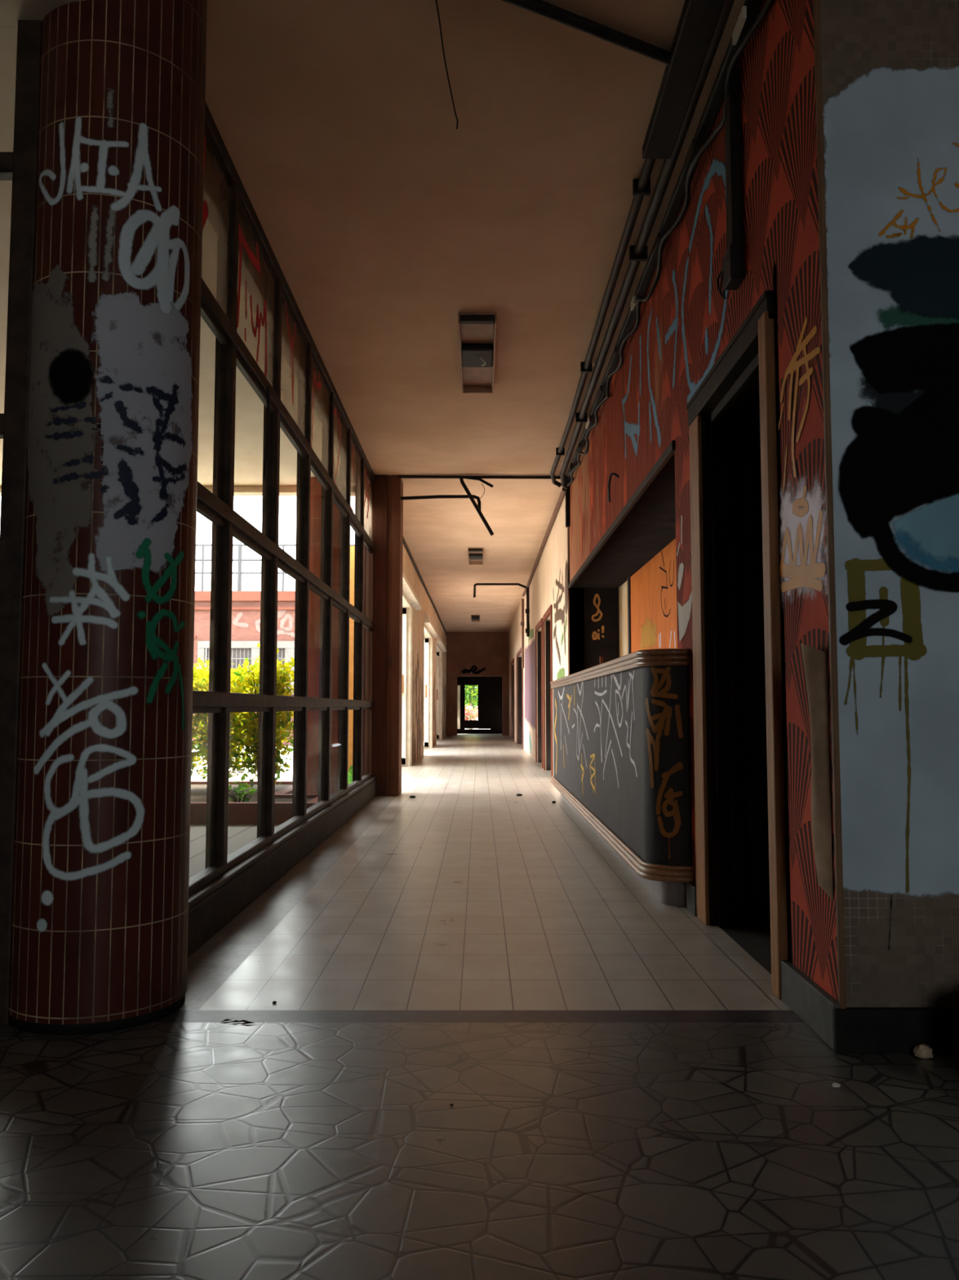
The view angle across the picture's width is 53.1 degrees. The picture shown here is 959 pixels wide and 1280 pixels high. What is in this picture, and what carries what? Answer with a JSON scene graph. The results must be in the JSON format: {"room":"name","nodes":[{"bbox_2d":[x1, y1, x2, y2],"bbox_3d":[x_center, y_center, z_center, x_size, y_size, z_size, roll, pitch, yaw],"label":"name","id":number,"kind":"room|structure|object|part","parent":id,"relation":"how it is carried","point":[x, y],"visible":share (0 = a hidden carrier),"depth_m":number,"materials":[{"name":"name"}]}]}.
{"room":"abandoned building corridor","nodes":[
{"label":"abandoned building corridor","id":0,"kind":"room"},
{"bbox_2d":[8,0,207,1035],"bbox_3d":[-1.079,-0.514,2.831,0.477,3.119,0.478,0,-4,0],"label":"column","id":1,"kind":"structure","parent":0,"point":[101,872],"depth_m":2.63,"materials":[{"name":"red tile"}]},
{"bbox_2d":[203,146,367,506],"bbox_3d":[-1.175,-1.833,6.193,0.150,0.580,6.700,0,-4,0],"label":"wall","id":2,"kind":"structure","parent":0,"point":[212,174],"depth_m":4.84,"materials":[{"name":"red paint"}]},
{"bbox_2d":[364,475,403,795],"bbox_3d":[-0.948,-0.049,9.484,0.345,3.120,0.345,0,-4,0],"label":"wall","id":3,"kind":"structure","parent":0,"point":[395,484],"depth_m":9.33,"materials":[{"name":"brown paint"}]},
{"bbox_2d":[370,475,387,795],"bbox_3d":[-0.973,-0.061,9.318,0.145,3.120,0.038,0,-4,0],"label":"column","id":4,"kind":"structure","parent":3,"relation":"attached to","point":[380,515],"depth_m":9.30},
{"bbox_2d":[400,494,480,510],"bbox_3d":[-0.388,-1.346,9.446,0.806,0.162,0.036,0,-4,1],"label":"pipe","id":5,"kind":"object","parent":3,"relation":"attached to","point":[438,496],"visible":0.81,"depth_m":9.44,"materials":[{"name":"metal"}]},
{"bbox_2d":[364,507,446,764],"bbox_3d":[-1.125,0.641,19.362,0.250,3.120,19.480,0,-4,0],"label":"wall","id":6,"kind":"structure","parent":0,"point":[418,615],"depth_m":16.12,"materials":[{"name":"beige paint"}]},
{"bbox_2d":[401,591,412,766],"bbox_3d":[-1.252,0.496,11.834,0.535,2.360,4.440,0,-4,0],"label":"door","id":7,"kind":"structure","parent":6,"relation":"in","point":[406,704],"depth_m":13.92,"materials":[{"name":"white paint"}]},
{"bbox_2d":[402,571,422,610],"bbox_3d":[-0.950,-0.735,12.542,0.099,0.185,5.080,0,-4,0],"label":"box","id":8,"kind":"object","parent":6,"relation":"attached to","point":[407,588],"visible":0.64,"depth_m":13.10,"materials":[{"name":"white paint"}]},
{"bbox_2d":[403,537,447,635],"bbox_3d":[-0.985,-0.817,19.364,0.044,0.074,19.280,0,-4,0],"label":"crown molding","id":9,"kind":"structure","parent":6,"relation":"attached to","point":[404,540],"depth_m":16.01,"materials":[{"name":"brown wood"}]},
{"bbox_2d":[422,622,432,755],"bbox_3d":[-1.252,0.967,18.578,0.535,2.360,3.320,0,-4,0],"label":"door","id":10,"kind":"structure","parent":6,"relation":"in","point":[427,636],"depth_m":20.08,"materials":[{"name":"white paint"}]},
{"bbox_3d":[-1.117,1.067,20.069,0.035,0.270,0.012,0,-4,0],"label":"lock plate","id":11,"kind":"part","parent":10,"relation":"part of","materials":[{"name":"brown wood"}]},
{"bbox_2d":[424,613,438,638],"bbox_3d":[-0.950,-0.262,19.315,0.099,0.185,3.900,0,-4,0],"label":"box","id":12,"kind":"object","parent":6,"relation":"attached to","point":[428,624],"visible":0.93,"depth_m":18.45,"materials":[{"name":"white paint"}]},
{"bbox_2d":[435,640,442,744],"bbox_3d":[-1.252,1.323,23.665,0.535,2.360,3.520,0,-4,0],"label":"door","id":13,"kind":"structure","parent":6,"relation":"in","point":[438,651],"depth_m":25.27,"materials":[{"name":"white paint"}]},
{"bbox_2d":[436,634,446,652],"bbox_3d":[-0.950,0.094,24.403,0.099,0.185,4.100,0,-4,0],"label":"box","id":14,"kind":"object","parent":6,"relation":"attached to","point":[440,642],"visible":0.86,"depth_m":23.55,"materials":[{"name":"white paint"}]},
{"bbox_2d":[204,0,745,631],"bbox_3d":[0.175,-1.148,16.996,2.850,0.120,28.850,0,-4,0],"label":"ceiling","id":15,"kind":"structure","parent":0,"point":[384,220],"depth_m":4.36,"materials":[{"name":"beige paint"}]},
{"bbox_2d":[435,0,457,128],"bbox_3d":[-0.123,-1.989,3.228,0.014,0.122,0.726,0,-4,6],"label":"wire","id":16,"kind":"object","parent":15,"relation":"hanging from","point":[436,1],"visible":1,"depth_m":3.31,"materials":[{"name":"metal"}]},
{"bbox_2d":[467,547,483,564],"bbox_3d":[-0.055,-1.244,14.322,0.222,0.059,1.250,0,-4,0],"label":"ceiling light","id":17,"kind":"object","parent":15,"relation":"attached to","point":[475,555],"visible":1,"depth_m":14.14,"materials":[{"name":"beige metal"}]},
{"bbox_2d":[468,548,482,551],"bbox_3d":[-0.055,-1.286,13.723,0.202,0.038,0.050,0,-4,0],"label":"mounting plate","id":18,"kind":"object","parent":17,"relation":"attached to","point":[469,549],"depth_m":13.70,"materials":[{"name":"metal"}]},
{"bbox_3d":[-0.055,-1.196,14.937,0.202,0.048,0.015,0,-4,0],"label":"plate","id":19,"kind":"part","parent":17,"relation":"part of","materials":[{"name":"beige metal"}]},
{"bbox_2d":[471,614,479,622],"bbox_3d":[-0.100,-0.547,24.297,0.222,0.059,1.250,0,-4,0],"label":"ceiling light","id":20,"kind":"object","parent":15,"relation":"attached to","point":[474,618],"visible":1,"depth_m":24.11,"materials":[{"name":"beige metal"}]},
{"bbox_3d":[-0.100,-0.498,24.913,0.202,0.048,0.015,0,-4,0],"label":"plate","id":21,"kind":"part","parent":20,"relation":"part of","materials":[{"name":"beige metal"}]},
{"bbox_2d":[459,475,493,535],"bbox_3d":[-0.030,-1.310,9.346,0.357,0.613,0.039,-1,-4,18],"label":"pipe","id":22,"kind":"object","parent":15,"relation":"hanging from","point":[461,479],"visible":1,"depth_m":9.34,"materials":[{"name":"metal"}]},
{"bbox_2d":[457,312,496,393],"bbox_3d":[-0.013,-1.793,6.160,0.222,0.103,1.250,0,-4,0],"label":"ceiling light","id":23,"kind":"object","parent":15,"relation":"attached to","point":[477,331],"visible":1,"depth_m":5.98,"materials":[{"name":"beige metal"}]},
{"bbox_3d":[-0.119,-1.814,6.162,0.010,0.059,1.250,0,-4,0],"label":"rail","id":24,"kind":"part","parent":23,"relation":"part of","materials":[{"name":"beige metal"}]},
{"bbox_2d":[459,315,494,324],"bbox_3d":[-0.013,-1.856,5.563,0.202,0.038,0.050,0,-4,0],"label":"socket","id":25,"kind":"object","parent":23,"relation":"attached to","point":[464,319],"depth_m":5.54,"materials":[{"name":"metal"}]},
{"bbox_3d":[-0.013,-1.766,6.777,0.202,0.048,0.015,0,-4,0],"label":"plate","id":26,"kind":"part","parent":23,"relation":"part of","materials":[{"name":"beige metal"}]},
{"bbox_3d":[0.093,-1.814,6.162,0.010,0.059,1.250,0,-4,0],"label":"rail","id":27,"kind":"part","parent":23,"relation":"part of","materials":[{"name":"beige metal"}]},
{"bbox_2d":[462,476,493,487],"bbox_3d":[-0.018,-1.549,9.401,0.310,0.126,0.029,0,-4,4],"label":"pipe","id":28,"kind":"object","parent":15,"relation":"hanging from","point":[465,477],"visible":1,"depth_m":9.39,"materials":[{"name":"metal"}]},
{"bbox_2d":[399,475,566,479],"bbox_3d":[0.045,-1.597,9.419,1.670,0.032,0.032,0,-4,-1],"label":"conduit","id":29,"kind":"object","parent":15,"relation":"attached to","point":[400,476],"visible":0.74,"depth_m":9.41,"materials":[{"name":"black metal"}]},
{"bbox_2d":[502,0,671,65],"bbox_3d":[0.310,-2.033,3.154,0.881,0.040,0.040,2,-5,-28],"label":"conduit","id":30,"kind":"object","parent":15,"relation":"attached to","point":[540,7],"visible":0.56,"depth_m":3.18,"materials":[{"name":"metal"}]},
{"bbox_2d":[550,159,655,487],"bbox_3d":[0.702,-1.800,6.071,0.129,0.117,6.862,0,-4,1],"label":"conduit","id":31,"kind":"object","parent":15,"relation":"attached to","point":[641,186],"visible":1,"depth_m":5.09,"materials":[{"name":"metal"}]},
{"bbox_2d":[560,0,734,488],"bbox_3d":[0.791,-1.799,6.097,0.122,0.130,6.915,0,-4,1],"label":"conduit","id":32,"kind":"object","parent":15,"relation":"attached to","point":[638,253],"visible":0.92,"depth_m":4.52,"materials":[{"name":"metal"}]},
{"bbox_2d":[642,0,725,159],"bbox_3d":[0.718,-2.020,3.254,0.115,0.053,1.290,0,-4,0],"label":"duct","id":33,"kind":"object","parent":15,"relation":"attached to","point":[699,19],"visible":1,"depth_m":3.38,"materials":[{"name":"metal"}]},
{"bbox_2d":[446,631,509,735],"bbox_3d":[0.025,1.320,29.071,2.550,3.120,0.215,0,-4,0],"label":"wall","id":34,"kind":"structure","parent":0,"point":[468,654],"depth_m":29.02,"materials":[{"name":"paint"}]},
{"bbox_2d":[0,733,958,1279],"bbox_3d":[-0.750,1.821,13.155,8.500,0.100,36.500,0,-4,0],"label":"floor","id":35,"kind":"structure","parent":0,"point":[150,1151],"depth_m":2.09,"materials":[{"name":"tile"}]},
{"bbox_2d":[220,1018,253,1023],"bbox_3d":[-0.650,1.030,2.595,0.101,0.005,0.023,-1,-4,13],"label":"dry leaf","id":36,"kind":"object","parent":35,"relation":"on","point":[226,1020],"visible":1,"depth_m":2.60,"materials":[{"name":"grey"}]},
{"bbox_2d":[186,778,377,958],"bbox_3d":[-1.058,1.192,6.042,0.145,0.165,6.420,0,-4,0],"label":"kerb","id":37,"kind":"object","parent":35,"relation":"on","point":[211,913],"visible":0.39,"depth_m":4.33,"materials":[{"name":"grey concrete"}]},
{"bbox_2d":[188,101,376,908],"bbox_3d":[-1.048,-0.385,6.212,0.115,3.008,6.420,0,-4,0],"label":"window","id":38,"kind":"structure","parent":37,"relation":"attached to","point":[221,314],"depth_m":4.84,"materials":[{"name":"metal"}]},
{"bbox_3d":[-1.056,1.086,6.074,0.056,0.050,6.350,0,-4,0],"label":"rail","id":39,"kind":"part","parent":38,"relation":"part of","materials":[{"name":"metal"}]},
{"bbox_3d":[-1.025,1.102,6.073,0.070,0.022,6.350,0,-4,0],"label":"sill","id":40,"kind":"part","parent":38,"relation":"part of","materials":[{"name":"metal"}]},
{"bbox_3d":[-1.056,-1.796,6.276,0.056,0.082,6.350,0,-4,0],"label":"rail","id":41,"kind":"part","parent":38,"relation":"part of","materials":[{"name":"metal"}]},
{"bbox_2d":[550,648,693,906],"bbox_3d":[0.904,0.769,6.707,0.432,1.100,5.312,0,-4,0],"label":"counter","id":42,"kind":"object","parent":35,"relation":"on","point":[622,741],"depth_m":4.44,"materials":[{"name":"grey laminate"}]},
{"bbox_2d":[600,656,603,664],"bbox_3d":[0.948,0.213,7.453,0.029,0.166,0.024,0,-4,0],"label":"wooden peg","id":43,"kind":"object","parent":42,"relation":"on","point":[601,657],"visible":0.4,"depth_m":7.45,"materials":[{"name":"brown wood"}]},
{"bbox_3d":[0.794,0.258,6.743,0.209,0.074,5.310,0,-4,0],"label":"rail","id":44,"kind":"part","parent":42,"relation":"part of","materials":[{"name":"brown wood"}]},
{"bbox_3d":[0.793,1.170,6.679,0.211,0.068,5.312,0,-4,0],"label":"moulding","id":45,"kind":"part","parent":42,"relation":"part of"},
{"bbox_2d":[832,1082,840,1087],"bbox_3d":[0.801,0.998,2.156,0.018,0.008,0.013,0,-4,0],"label":"chip","id":46,"kind":"object","parent":35,"relation":"on","point":[835,1084],"visible":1,"depth_m":2.15,"materials":[{"name":"beige stone"}]},
{"bbox_2d":[913,1044,933,1058],"bbox_3d":[1.081,0.999,2.337,0.047,0.031,0.036,0,-4,0],"label":"chip","id":47,"kind":"object","parent":35,"relation":"on","point":[922,1051],"visible":1,"depth_m":2.33,"materials":[{"name":"beige stone"}]},
{"bbox_2d":[568,528,619,675],"bbox_3d":[1.200,-0.043,9.575,0.600,3.120,0.102,0,-4,0],"label":"wall","id":48,"kind":"structure","parent":0,"point":[601,634],"depth_m":9.53,"materials":[{"name":"black paint"}]},
{"bbox_2d":[571,453,675,587],"bbox_3d":[1.202,-0.761,7.000,0.595,0.125,5.140,0,-4,0],"label":"ceiling","id":49,"kind":"structure","parent":0,"point":[649,526],"depth_m":6.76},
{"bbox_2d":[618,538,677,657],"bbox_3d":[1.439,0.184,6.934,0.122,2.300,5.140,0,-4,0],"label":"wall","id":50,"kind":"structure","parent":0,"point":[654,624],"depth_m":7.66,"materials":[{"name":"orange paint"}]},
{"bbox_2d":[627,577,631,653],"bbox_3d":[1.371,-0.063,8.781,0.018,1.050,0.070,0,-4,0],"label":"trim","id":51,"kind":"structure","parent":50,"relation":"attached to","point":[628,578],"depth_m":8.76,"materials":[{"name":"metal"}]},
{"bbox_2d":[509,0,838,1000],"bbox_3d":[1.076,0.421,15.745,0.447,3.185,26.729,0,-4,0],"label":"wall","id":52,"kind":"structure","parent":0,"point":[686,325],"depth_m":2.99,"materials":[{"name":"red paint"}]},
{"bbox_2d":[511,657,514,740],"bbox_3d":[1.055,1.585,25.552,0.370,2.100,2.140,0,-4,0],"label":"door","id":53,"kind":"structure","parent":52,"relation":"in","point":[513,660],"depth_m":26.50,"materials":[{"name":"red wood"}]},
{"bbox_2d":[516,647,523,749],"bbox_3d":[1.055,1.271,21.063,0.370,2.100,3.140,0,-4,0],"label":"door","id":54,"kind":"structure","parent":52,"relation":"in","point":[519,669],"depth_m":22.53,"materials":[{"name":"red wood"}]},
{"bbox_2d":[520,598,524,668],"bbox_3d":[0.860,-0.132,19.056,0.082,1.380,0.048,0,-4,0],"label":"pipe","id":55,"kind":"object","parent":52,"relation":"attached to","point":[522,599],"visible":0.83,"depth_m":19.04,"materials":[{"name":"metal"}]},
{"bbox_2d":[525,586,529,636],"bbox_3d":[0.860,-0.521,17.078,0.088,0.920,0.052,0,-4,0],"label":"pipe","id":56,"kind":"object","parent":52,"relation":"attached to","point":[527,610],"visible":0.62,"depth_m":17.06,"materials":[{"name":"metal"}]},
{"bbox_2d":[535,617,543,768],"bbox_3d":[1.055,0.790,14.179,0.370,2.100,1.540,0,-4,0],"label":"door","id":57,"kind":"structure","parent":52,"relation":"in","point":[539,635],"depth_m":14.83,"materials":[{"name":"red wood"}]},
{"bbox_2d":[522,487,565,596],"bbox_3d":[0.860,-1.191,14.228,0.062,0.112,8.980,0,-4,0],"label":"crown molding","id":58,"kind":"structure","parent":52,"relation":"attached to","point":[562,495],"depth_m":12.05,"materials":[{"name":"brown wood"}]},
{"bbox_2d":[473,582,526,597],"bbox_3d":[0.371,-0.896,17.305,0.965,0.262,0.044,0,-4,0],"label":"pipe","id":59,"kind":"object","parent":58,"relation":"attached to","point":[476,584],"visible":0.91,"depth_m":17.30,"materials":[{"name":"black metal"}]},
{"bbox_2d":[542,604,553,777],"bbox_3d":[1.055,0.665,12.384,0.370,2.100,1.440,0,-4,0],"label":"door","id":60,"kind":"structure","parent":52,"relation":"in","point":[548,633],"depth_m":12.99,"materials":[{"name":"red wood"}]},
{"bbox_2d":[565,483,570,527],"bbox_3d":[0.879,-1.351,9.572,0.042,0.450,0.070,0,-4,0],"label":"trunking","id":61,"kind":"object","parent":52,"relation":"attached to","point":[567,491],"visible":0.72,"depth_m":9.54,"materials":[{"name":"metal"}]},
{"bbox_2d":[608,472,619,502],"bbox_3d":[0.869,-1.011,6.343,0.054,0.135,0.330,0,-4,-3],"label":"wall hook","id":62,"kind":"object","parent":52,"relation":"attached to","point":[611,473],"visible":1,"depth_m":6.32,"materials":[{"name":"metal"}]},
{"bbox_2d":[568,440,675,588],"bbox_3d":[0.897,-0.717,6.997,0.025,0.045,5.180,0,-4,0],"label":"lintel","id":63,"kind":"object","parent":52,"relation":"attached to","point":[668,452],"visible":1,"depth_m":5.63,"materials":[{"name":"black wood"}]},
{"bbox_2d":[565,0,763,483],"bbox_3d":[0.866,-1.794,6.095,0.062,0.068,6.990,0,-4,0],"label":"cable tray","id":64,"kind":"object","parent":52,"relation":"attached to","point":[749,11],"visible":0.94,"depth_m":4.08,"materials":[{"name":"metal"}]},
{"bbox_2d":[567,0,773,486],"bbox_3d":[0.868,-1.714,6.049,0.062,0.086,6.634,0,-4,0],"label":"cable bundle","id":65,"kind":"object","parent":64,"relation":"hanging from","point":[768,3],"visible":0.99,"depth_m":4.09,"materials":[{"name":"metal"}]},
{"bbox_2d":[686,882,697,915],"bbox_3d":[0.889,1.074,3.995,0.022,0.115,0.160,0,-4,0],"label":"baseboard","id":66,"kind":"structure","parent":52,"relation":"attached to","point":[691,905],"depth_m":3.97,"materials":[{"name":"grey stone"}]},
{"bbox_2d":[716,266,725,299],"bbox_3d":[0.885,-1.307,3.459,0.028,0.137,0.181,0,-4,0],"label":"coil","id":67,"kind":"object","parent":52,"relation":"attached to","point":[722,294],"visible":0.54,"depth_m":3.51,"materials":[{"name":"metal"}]},
{"bbox_2d":[723,68,745,289],"bbox_3d":[0.875,-1.597,3.327,0.050,0.750,0.105,0,-4,0],"label":"trunking","id":68,"kind":"object","parent":52,"relation":"attached to","point":[734,263],"visible":0.91,"depth_m":3.30,"materials":[{"name":"metal"}]},
{"bbox_2d":[686,264,791,999],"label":"door","id":69,"kind":"structure","parent":52,"relation":"in","point":[746,365],"depth_m":3.79,"materials":[{"name":"brown wood"}]},
{"bbox_3d":[0.892,0.092,3.903,0.016,2.060,0.160,0,-4,0],"label":"casing","id":70,"kind":"part","parent":69,"relation":"part of","materials":[{"name":"brown wood"}]},
{"bbox_3d":[0.915,-0.051,2.852,0.030,2.200,0.042,0,-4,0],"label":"casing","id":71,"kind":"part","parent":69,"relation":"part of","materials":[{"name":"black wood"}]},
{"bbox_2d":[781,960,839,1050],"bbox_3d":[0.889,0.975,2.588,0.022,0.115,0.420,0,-4,0],"label":"baseboard","id":72,"kind":"structure","parent":52,"relation":"attached to","point":[808,1000],"depth_m":2.56,"materials":[{"name":"grey stone"}]},
{"bbox_2d":[813,0,846,1008],"bbox_3d":[0.902,-0.588,2.491,0.016,3.020,0.016,0,-4,0],"label":"trim","id":73,"kind":"structure","parent":52,"relation":"attached to","point":[816,3],"depth_m":2.47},
{"bbox_2d":[820,0,958,1007],"bbox_3d":[2.189,-0.533,2.551,2.622,3.120,0.124,0,-4,0],"label":"wall","id":74,"kind":"structure","parent":0,"point":[891,68],"depth_m":2.48,"materials":[{"name":"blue paint"}]},
{"bbox_2d":[832,1007,958,1053],"bbox_3d":[2.189,0.966,2.377,2.622,0.105,0.022,0,-4,0],"label":"baseboard","id":75,"kind":"structure","parent":74,"relation":"attached to","point":[855,1029],"depth_m":2.37,"materials":[{"name":"black stone"}]},
{"bbox_3d":[0.000,1.397,30.176,2.600,3.120,2.000,0,-4,0],"label":"wall","id":76,"kind":"structure","parent":0,"visible":0},
{"bbox_2d":[457,676,502,733],"bbox_3d":[0.000,1.455,31.004,2.400,3.120,0.060,0,-4,0],"label":"door","id":77,"kind":"structure","parent":76,"relation":"in","point":[490,688],"depth_m":30.93,"materials":[{"name":"black"}]},
{"bbox_3d":[-0.665,2.158,30.950,0.090,1.410,0.010,0,-4,0],"label":"pane","id":78,"kind":"part","parent":77,"relation":"part of","materials":[{"name":"glass"}]},
{"label":"outside","id":79,"kind":"structure","parent":0,"visible":0},
{"bbox_2d":[0,0,355,496],"bbox_3d":[-5.050,-1.830,2.935,7.900,0.240,11.600,0,-4,0],"label":"canopy roof","id":80,"kind":"structure","parent":79,"point":[249,408],"depth_m":5.47,"materials":[{"name":"beige paint"}]},
{"bbox_3d":[-3.140,0.951,2.600,3.680,0.165,0.120,0,-4,0],"label":"wall","id":81,"kind":"structure","parent":0,"visible":0},
{"bbox_2d":[0,20,41,1025],"bbox_3d":[-3.123,-0.523,2.703,3.725,3.120,0.060,0,-4,0],"label":"window","id":82,"kind":"structure","parent":81,"relation":"in","point":[19,166],"depth_m":2.67,"materials":[{"name":"metal"}]},
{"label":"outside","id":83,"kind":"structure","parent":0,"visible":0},
{"bbox_2d":[191,744,293,781],"bbox_3d":[-20.500,3.328,34.352,39.000,0.090,51.000,0,-4,0],"label":"courtyard","id":84,"kind":"object","parent":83,"point":[286,775],"depth_m":12.77,"materials":[{"name":"concrete"}]},
{"bbox_2d":[191,591,295,744],"bbox_3d":[-8.800,0.909,25.925,14.600,3.500,8.150,0,-4,0],"label":"building","id":85,"kind":"structure","parent":84,"relation":"on","point":[246,605],"depth_m":22.06,"materials":[{"name":"pink brick"}]},
{"bbox_2d":[204,648,251,671],"bbox_3d":[-5.760,0.666,22.015,1.096,1.000,0.025,0,-4,0],"label":"grille","id":86,"kind":"object","parent":85,"relation":"attached to","point":[232,658],"depth_m":22.03,"materials":[{"name":"white metal"}]},
{"bbox_3d":[-5.760,0.675,22.137,1.080,1.000,0.020,0,-4,0],"label":"pane","id":87,"kind":"part","parent":85,"relation":"part of","materials":[{"name":"clear glass"}]},
{"bbox_2d":[195,543,355,591],"bbox_3d":[-8.800,-1.662,22.270,14.400,1.121,0.100,0,-4,0],"label":"roof railing","id":88,"kind":"object","parent":85,"relation":"on","point":[239,559],"visible":0.18,"depth_m":22.25,"materials":[{"name":"grey metal"}]},
{"bbox_3d":[-6.420,-1.662,22.270,0.045,1.120,0.052,0,-4,0],"label":"post","id":89,"kind":"part","parent":88,"relation":"part of","materials":[{"name":"grey metal"}]},
{"bbox_3d":[-8.800,-1.851,22.283,14.400,0.042,0.048,0,-4,0],"label":"rail","id":90,"kind":"part","parent":88,"relation":"part of","materials":[{"name":"grey metal"}]},
{"bbox_3d":[-5.560,-1.662,22.270,0.087,1.120,0.100,0,-4,0],"label":"post","id":91,"kind":"part","parent":88,"relation":"part of","materials":[{"name":"grey metal"}]},
{"bbox_3d":[-8.800,-1.552,22.262,14.400,0.042,0.048,0,-4,0],"label":"rail","id":92,"kind":"part","parent":88,"relation":"part of","materials":[{"name":"grey metal"}]},
{"bbox_3d":[-8.800,-2.200,22.308,14.400,0.042,0.048,0,-4,0],"label":"rail","id":93,"kind":"part","parent":88,"relation":"part of","materials":[{"name":"grey metal"}]},
{"bbox_3d":[-4.550,-1.662,22.270,0.045,1.120,0.052,0,-4,0],"label":"post","id":94,"kind":"part","parent":88,"relation":"part of","materials":[{"name":"grey metal"}]},
{"bbox_3d":[-4.665,0.675,22.137,0.430,1.000,0.020,0,-4,0],"label":"pane","id":95,"kind":"part","parent":85,"relation":"part of","materials":[{"name":"clear glass"}]},
{"bbox_2d":[277,648,284,669],"bbox_3d":[-4.665,0.666,22.015,0.446,1.000,0.025,0,-4,0],"label":"grille","id":96,"kind":"object","parent":85,"relation":"attached to","point":[282,658],"depth_m":22.03,"materials":[{"name":"white metal"}]},
{"bbox_2d":[347,546,355,771],"bbox_3d":[-1.345,0.303,10.153,0.150,2.570,0.300,0,-4,0],"label":"brick pier","id":97,"kind":"structure","parent":84,"relation":"on","point":[352,548],"depth_m":10.01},
{"bbox_2d":[361,524,366,776],"bbox_3d":[-1.133,0.207,9.198,0.065,2.630,0.140,0,-4,0],"label":"pier","id":98,"kind":"structure","parent":84,"relation":"on","point":[365,526],"depth_m":9.18,"materials":[{"name":"brick"}]},
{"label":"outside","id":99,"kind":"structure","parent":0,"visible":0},
{"bbox_3d":[0.000,4.108,45.374,80.000,0.090,28.900,0,-4,0],"label":"garden","id":100,"kind":"object","parent":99,"visible":0},
{"bbox_2d":[347,765,352,784],"bbox_3d":[-1.371,1.392,9.710,0.667,0.316,0.700,0,-4,0],"label":"leafy plant","id":101,"kind":"object","parent":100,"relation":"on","point":[350,770],"visible":0.09,"depth_m":9.57,"materials":[{"name":"green plant"}]},
{"bbox_2d":[465,684,478,719],"bbox_3d":[-0.099,1.817,35.077,3.110,2.967,2.509,0,-4,0],"label":"tree","id":102,"kind":"object","parent":100,"relation":"on","point":[471,691],"visible":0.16,"depth_m":34.72,"materials":[{"name":"green plant"}]},
{"bbox_2d":[465,703,478,719],"bbox_3d":[-0.308,2.707,33.506,1.035,0.975,0.884,0,-4,0],"label":"bush","id":103,"kind":"object","parent":100,"relation":"on","point":[468,711],"visible":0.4,"depth_m":33.41,"materials":[{"name":"pink plant"}]},
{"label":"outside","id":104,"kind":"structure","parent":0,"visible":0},
{"bbox_2d":[188,824,279,878],"bbox_3d":[-20.565,0.953,0.435,38.870,0.100,17.000,0,-4,0],"label":"patio","id":105,"kind":"structure","parent":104,"point":[238,835],"depth_m":6.29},
{"bbox_2d":[190,781,206,824],"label":"planter","id":106,"kind":"object","parent":105,"relation":"on","point":[198,788],"depth_m":7.19,"materials":[{"name":"red brick"}]},
{"bbox_2d":[191,656,208,776],"bbox_3d":[-2.775,0.741,8.585,0.865,1.202,0.806,-3,-5,39],"label":"shrub","id":107,"kind":"object","parent":106,"relation":"on","point":[196,719],"visible":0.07,"depth_m":8.57,"materials":[{"name":"yellow plant"}]},
{"bbox_2d":[227,781,257,824],"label":"planter","id":108,"kind":"object","parent":105,"relation":"on","point":[242,813],"depth_m":7.15,"materials":[{"name":"brown concrete"}]},
{"bbox_2d":[191,663,259,783],"bbox_3d":[-2.407,0.764,8.798,0.978,1.187,0.626,0,-4,0],"label":"shrub","id":109,"kind":"object","parent":108,"relation":"on","point":[233,722],"visible":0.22,"depth_m":8.71,"materials":[{"name":"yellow plant"}]},
{"bbox_2d":[228,773,257,802],"bbox_3d":[-1.874,1.149,7.437,0.371,0.237,0.226,0,-4,0],"label":"plant","id":110,"kind":"object","parent":108,"relation":"on","point":[241,787],"visible":0.67,"depth_m":7.42,"materials":[{"name":"green plant"}]},
{"bbox_3d":[-1.865,1.208,7.426,0.230,0.118,0.098,0,-4,0],"label":"stem","id":111,"kind":"part","parent":110,"relation":"part of","materials":[{"name":"green plant"}]},
{"bbox_2d":[228,642,294,789],"bbox_3d":[-1.922,0.685,8.700,0.788,1.329,0.723,-3,-5,39],"label":"shrub","id":112,"kind":"object","parent":108,"relation":"on","point":[283,722],"visible":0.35,"depth_m":8.65,"materials":[{"name":"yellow plant"}]},
{"bbox_3d":[-1.945,0.801,8.716,0.409,1.100,0.223,0,-4,0],"label":"stem","id":113,"kind":"part","parent":112,"relation":"part of","materials":[{"name":"green plant"}]},
{"bbox_2d":[274,781,293,824],"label":"planter","id":114,"kind":"object","parent":105,"relation":"on","point":[283,792],"depth_m":7.35,"materials":[{"name":"red brick"}]},
{"bbox_2d":[306,794,317,808],"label":"planter","id":115,"kind":"object","parent":105,"relation":"on","point":[312,799],"depth_m":7.45,"materials":[{"name":"red brick"}]},
{"bbox_2d":[306,476,340,794],"bbox_3d":[-1.370,0.030,8.318,0.376,2.840,0.376,0,-4,0],"label":"patio column","id":116,"kind":"structure","parent":105,"relation":"on","point":[315,486],"depth_m":8.17,"materials":[{"name":"black stone"}]}
]}

